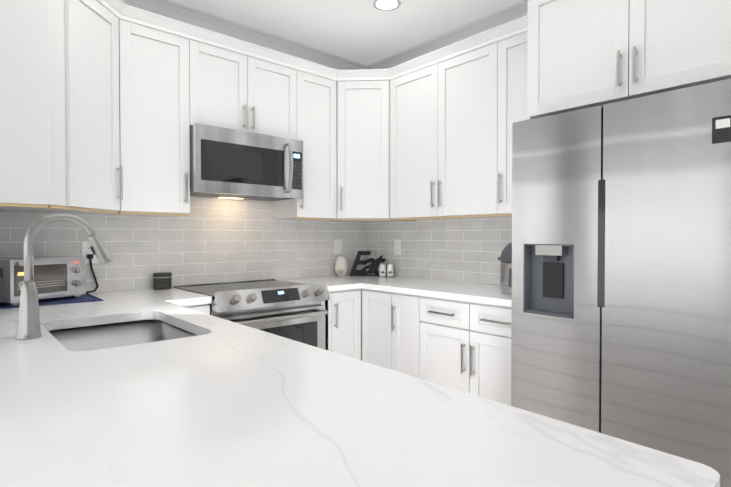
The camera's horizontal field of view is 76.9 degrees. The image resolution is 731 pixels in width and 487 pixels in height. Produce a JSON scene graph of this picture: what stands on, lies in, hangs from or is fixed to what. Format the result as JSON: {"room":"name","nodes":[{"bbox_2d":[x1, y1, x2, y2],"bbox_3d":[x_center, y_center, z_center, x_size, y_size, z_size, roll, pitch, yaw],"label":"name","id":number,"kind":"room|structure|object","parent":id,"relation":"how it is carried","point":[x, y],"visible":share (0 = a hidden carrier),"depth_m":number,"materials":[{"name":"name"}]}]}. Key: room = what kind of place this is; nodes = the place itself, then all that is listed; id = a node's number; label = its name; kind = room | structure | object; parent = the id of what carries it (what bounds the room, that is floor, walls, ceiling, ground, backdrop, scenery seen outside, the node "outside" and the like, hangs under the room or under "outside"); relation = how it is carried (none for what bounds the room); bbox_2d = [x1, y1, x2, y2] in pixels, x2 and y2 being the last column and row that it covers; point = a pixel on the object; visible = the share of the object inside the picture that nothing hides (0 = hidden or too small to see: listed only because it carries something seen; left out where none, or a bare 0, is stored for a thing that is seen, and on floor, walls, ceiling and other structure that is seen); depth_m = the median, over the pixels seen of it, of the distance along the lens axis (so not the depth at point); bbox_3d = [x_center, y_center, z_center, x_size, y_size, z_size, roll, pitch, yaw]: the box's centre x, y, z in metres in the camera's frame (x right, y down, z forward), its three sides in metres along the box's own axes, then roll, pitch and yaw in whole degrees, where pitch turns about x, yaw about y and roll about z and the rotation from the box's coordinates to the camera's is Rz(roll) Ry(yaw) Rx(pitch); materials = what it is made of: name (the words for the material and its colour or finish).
{"room":"kitchen","nodes":[
{"label":"kitchen","id":0,"kind":"room"},
{"bbox_2d":[13,0,338,279],"bbox_3d":[-2.014,-0.161,2.403,5.620,2.740,0.155,-1,1,-42],"label":"wall","id":1,"kind":"structure","parent":0,"point":[191,196],"depth_m":3.22,"materials":[{"name":"white paint"}]},
{"bbox_2d":[0,0,122,213],"bbox_3d":[-1.560,-0.695,2.300,0.610,1.069,0.658,-1,1,-42],"label":"upper cabinet","id":2,"kind":"object","parent":1,"relation":"attached to","point":[59,113],"visible":1,"depth_m":2.08,"materials":[{"name":"white paint"}]},
{"bbox_2d":[118,18,189,215],"bbox_3d":[-1.293,-0.701,2.744,0.381,1.069,0.353,-1,1,-42],"label":"upper cabinet","id":3,"kind":"object","parent":1,"relation":"attached to","point":[154,118],"visible":0.96,"depth_m":2.63,"materials":[{"name":"white paint"}]},
{"bbox_2d":[0,197,367,292],"bbox_3d":[-0.995,-0.015,3.254,2.714,0.594,0.008,-1,1,-42],"label":"backsplash","id":4,"kind":"structure","parent":1,"relation":"attached to","point":[208,240],"depth_m":3.13,"materials":[{"name":"tile"}]},
{"bbox_2d":[82,242,97,262],"bbox_3d":[-1.612,0.053,2.692,0.080,0.125,0.008,-1,1,-42],"label":"electrical outlet","id":5,"kind":"object","parent":4,"relation":"attached to","point":[86,249],"visible":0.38,"depth_m":2.68,"materials":[{"name":"white plastic"}]},
{"bbox_2d":[86,254,98,292],"bbox_3d":[-1.625,0.175,2.616,0.199,0.223,0.088,-1,1,-42],"label":"plug","id":6,"kind":"object","parent":5,"relation":"attached to","point":[90,257],"visible":0.73,"depth_m":2.67,"materials":[{"name":"black plastic"}]},
{"bbox_2d":[334,239,341,253],"bbox_3d":[-0.235,0.028,3.924,0.080,0.125,0.008,-1,1,-42],"label":"electrical outlet","id":7,"kind":"object","parent":4,"relation":"attached to","point":[337,246],"visible":1,"depth_m":3.92,"materials":[{"name":"white plastic"}]},
{"bbox_2d":[188,38,296,139],"bbox_3d":[-0.868,-0.978,3.121,0.759,0.525,0.353,-1,1,-42],"label":"upper cabinet","id":8,"kind":"object","parent":1,"relation":"attached to","point":[228,89],"visible":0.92,"depth_m":2.98,"materials":[{"name":"white paint"}]},
{"bbox_2d":[190,123,302,200],"bbox_3d":[-0.829,-0.511,3.083,0.756,0.402,0.468,-1,1,-42],"label":"over-the-range microwave","id":9,"kind":"object","parent":8,"relation":"attached to","point":[226,163],"visible":0.98,"depth_m":2.92,"materials":[{"name":"silver metal"}]},
{"bbox_2d":[274,69,336,219],"bbox_3d":[-0.451,-0.711,3.498,0.358,1.069,0.353,-1,1,-42],"label":"upper cabinet","id":10,"kind":"object","parent":1,"relation":"attached to","point":[316,117],"visible":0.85,"depth_m":3.40,"materials":[{"name":"white paint"}]},
{"bbox_2d":[335,79,416,220],"bbox_3d":[-0.006,-0.714,3.726,0.610,1.069,0.606,-1,1,-42],"label":"upper cabinet","id":11,"kind":"object","parent":1,"relation":"attached to","point":[363,143],"visible":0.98,"depth_m":3.50,"materials":[{"name":"white paint"}]},
{"bbox_2d":[173,0,522,64],"bbox_3d":[0.309,-1.525,-0.211,5.620,0.060,7.120,-1,1,-42],"label":"ceiling","id":12,"kind":"structure","parent":0,"point":[365,32],"depth_m":3.17,"materials":[{"name":"white paint"}]},
{"bbox_2d":[373,0,400,10],"bbox_3d":[0.137,-1.535,2.950,0.180,0.006,0.180,-1,1,-42],"label":"recessed light","id":13,"kind":"object","parent":12,"relation":"in","point":[386,5],"visible":1,"depth_m":2.96,"materials":[{"name":"white"}]},
{"bbox_3d":[0.309,1.275,-0.172,5.620,0.060,7.120,-1,1,-42],"label":"floor","id":14,"kind":"structure","parent":0,"visible":0},
{"bbox_2d":[182,304,209,314],"bbox_3d":[-1.155,0.767,2.694,0.265,0.874,0.635,-1,1,-42],"label":"base cabinet","id":15,"kind":"object","parent":14,"relation":"on","point":[204,308],"visible":0.1,"depth_m":2.53,"materials":[{"name":"white paint"}]},
{"bbox_2d":[173,279,329,349],"bbox_3d":[-0.737,0.730,2.998,0.754,0.941,0.725,-1,1,-42],"label":"range","id":16,"kind":"object","parent":14,"relation":"on","point":[295,311],"visible":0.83,"depth_m":2.83,"materials":[{"name":"silver metal"}]},
{"bbox_2d":[321,289,360,359],"bbox_3d":[-0.347,0.757,3.418,0.375,0.874,0.635,-1,1,-42],"label":"base cabinet","id":17,"kind":"object","parent":14,"relation":"on","point":[343,324],"visible":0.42,"depth_m":3.22,"materials":[{"name":"white paint"}]},
{"bbox_2d":[361,288,393,369],"bbox_3d":[0.095,0.754,3.632,0.605,0.874,0.911,-1,1,-42],"label":"base cabinet","id":18,"kind":"object","parent":14,"relation":"on","point":[376,340],"visible":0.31,"depth_m":3.21,"materials":[{"name":"white paint"}]},
{"bbox_2d":[281,275,511,306],"bbox_3d":[0.293,0.303,3.138,0.966,0.038,1.902,-1,1,-42],"label":"countertop","id":19,"kind":"structure","parent":18,"relation":"on","point":[489,294],"depth_m":3.12,"materials":[{"name":"stone"}]},
{"bbox_2d":[335,256,347,276],"bbox_3d":[-0.204,0.188,3.853,0.108,0.172,0.108,-1,1,-42],"label":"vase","id":20,"kind":"object","parent":19,"relation":"on","point":[341,267],"visible":1,"depth_m":3.81,"materials":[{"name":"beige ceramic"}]},
{"bbox_2d":[350,251,385,275],"bbox_3d":[0.020,0.168,3.886,0.305,0.210,0.020,0,1,3],"label":"eat sign","id":21,"kind":"object","parent":19,"relation":"on","point":[371,267],"visible":0.81,"depth_m":3.88,"materials":[{"name":"black"}]},
{"bbox_2d":[378,260,394,276],"bbox_3d":[0.173,0.204,3.804,0.120,0.140,0.115,-1,1,-42],"label":"salt shaker","id":22,"kind":"object","parent":19,"relation":"on","point":[386,270],"visible":1,"depth_m":3.78,"materials":[{"name":"white ceramic"}]},
{"bbox_2d":[498,242,511,293],"bbox_3d":[0.953,0.131,2.704,0.337,0.318,0.370,-1,1,-42],"label":"multicooker","id":23,"kind":"object","parent":19,"relation":"on","point":[505,258],"visible":0.27,"depth_m":2.65,"materials":[{"name":"silver metal"}]},
{"bbox_2d":[391,293,420,377],"bbox_3d":[0.470,0.761,3.191,0.635,0.874,0.241,-1,1,-42],"label":"base cabinet","id":24,"kind":"object","parent":14,"relation":"on","point":[405,321],"visible":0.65,"depth_m":3.00,"materials":[{"name":"white paint"}]},
{"bbox_2d":[419,296,471,392],"bbox_3d":[0.679,0.764,2.958,0.635,0.874,0.377,-1,1,-42],"label":"base cabinet","id":25,"kind":"object","parent":14,"relation":"on","point":[444,342],"visible":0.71,"depth_m":2.76,"materials":[{"name":"white paint"}]},
{"bbox_2d":[470,302,511,405],"bbox_3d":[0.928,0.768,2.680,0.635,0.874,0.364,-1,1,-42],"label":"base cabinet","id":26,"kind":"object","parent":14,"relation":"on","point":[490,350],"visible":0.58,"depth_m":2.52,"materials":[{"name":"white paint"}]},
{"bbox_2d":[511,78,730,486],"bbox_3d":[1.279,0.321,2.098,0.780,1.784,0.900,-1,1,-42],"label":"refrigerator","id":27,"kind":"object","parent":14,"relation":"on","point":[621,269],"visible":0.94,"depth_m":1.79,"materials":[{"name":"silver metal"}]},
{"bbox_3d":[-0.665,0.786,1.371,0.735,0.874,1.990,-1,1,-42],"label":"base cabinet","id":28,"kind":"object","parent":14,"relation":"on","visible":0},
{"bbox_2d":[0,213,719,486],"bbox_3d":[-0.778,0.235,1.476,1.318,0.672,2.948,-1,1,-42],"label":"countertop","id":29,"kind":"structure","parent":28,"relation":"on","point":[145,388],"depth_m":0.83,"materials":[{"name":"stone"}]},
{"bbox_2d":[0,293,103,308],"bbox_3d":[-1.666,0.293,2.354,0.495,0.003,0.400,-1,1,-42],"label":"mat","id":30,"kind":"object","parent":29,"relation":"on","point":[86,297],"visible":0.58,"depth_m":2.36,"materials":[{"name":"blue fabric"}]},
{"bbox_2d":[0,256,85,305],"bbox_3d":[-1.680,0.182,2.344,0.283,0.217,0.376,0,1,21],"label":"toaster oven","id":31,"kind":"object","parent":30,"relation":"on","point":[58,276],"visible":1,"depth_m":2.28,"materials":[{"name":"silver metal"}]},
{"bbox_2d":[153,272,171,289],"bbox_3d":[-1.276,0.236,2.897,0.108,0.102,0.108,-1,1,-42],"label":"canister","id":32,"kind":"object","parent":29,"relation":"on","point":[162,280],"visible":1,"depth_m":2.85,"materials":[{"name":"black metal"}]},
{"bbox_3d":[2.387,-0.149,1.588,0.150,2.740,7.000,-1,1,-42],"label":"wall","id":33,"kind":"structure","parent":0,"visible":0},
{"bbox_2d":[121,0,527,69],"bbox_3d":[1.336,-1.459,0.636,2.722,0.095,6.990,-1,1,-42],"label":"crown molding","id":34,"kind":"structure","parent":33,"relation":"attached to","point":[178,11],"depth_m":3.24,"materials":[{"name":"white"}]},
{"bbox_2d":[368,216,511,284],"bbox_3d":[0.651,0.045,3.456,0.008,0.469,1.904,-1,1,-42],"label":"backsplash","id":35,"kind":"structure","parent":33,"relation":"attached to","point":[470,249],"depth_m":3.50,"materials":[{"name":"tile"}]},
{"bbox_2d":[394,240,401,254],"bbox_3d":[0.271,0.029,3.868,0.008,0.125,0.080,-1,1,-42],"label":"outlet","id":36,"kind":"object","parent":35,"relation":"attached to","point":[397,246],"visible":1,"depth_m":3.86,"materials":[{"name":"white plastic"}]},
{"bbox_2d":[390,41,498,219],"bbox_3d":[0.602,-0.708,3.240,0.353,1.069,0.924,-1,1,-42],"label":"upper cabinet","id":37,"kind":"object","parent":33,"relation":"attached to","point":[443,137],"visible":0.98,"depth_m":3.09,"materials":[{"name":"white paint"}]},
{"bbox_2d":[497,31,527,215],"bbox_3d":[1.033,-0.701,2.757,0.353,1.069,0.369,-1,1,-42],"label":"upper cabinet","id":38,"kind":"object","parent":33,"relation":"attached to","point":[512,79],"visible":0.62,"depth_m":2.75,"materials":[{"name":"white paint"}]},
{"bbox_2d":[525,0,730,119],"bbox_3d":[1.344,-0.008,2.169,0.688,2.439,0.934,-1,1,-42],"label":"upper cabinet","id":39,"kind":"object","parent":33,"relation":"attached to","point":[582,54],"visible":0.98,"depth_m":1.97,"materials":[{"name":"white paint"}]},
{"bbox_2d":[98,0,527,80],"bbox_3d":[0.081,-1.249,2.039,2.718,0.070,2.576,-1,1,-42],"label":"trim","id":40,"kind":"structure","parent":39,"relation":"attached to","point":[120,9],"depth_m":2.93,"materials":[{"name":"white wood"}]}
]}

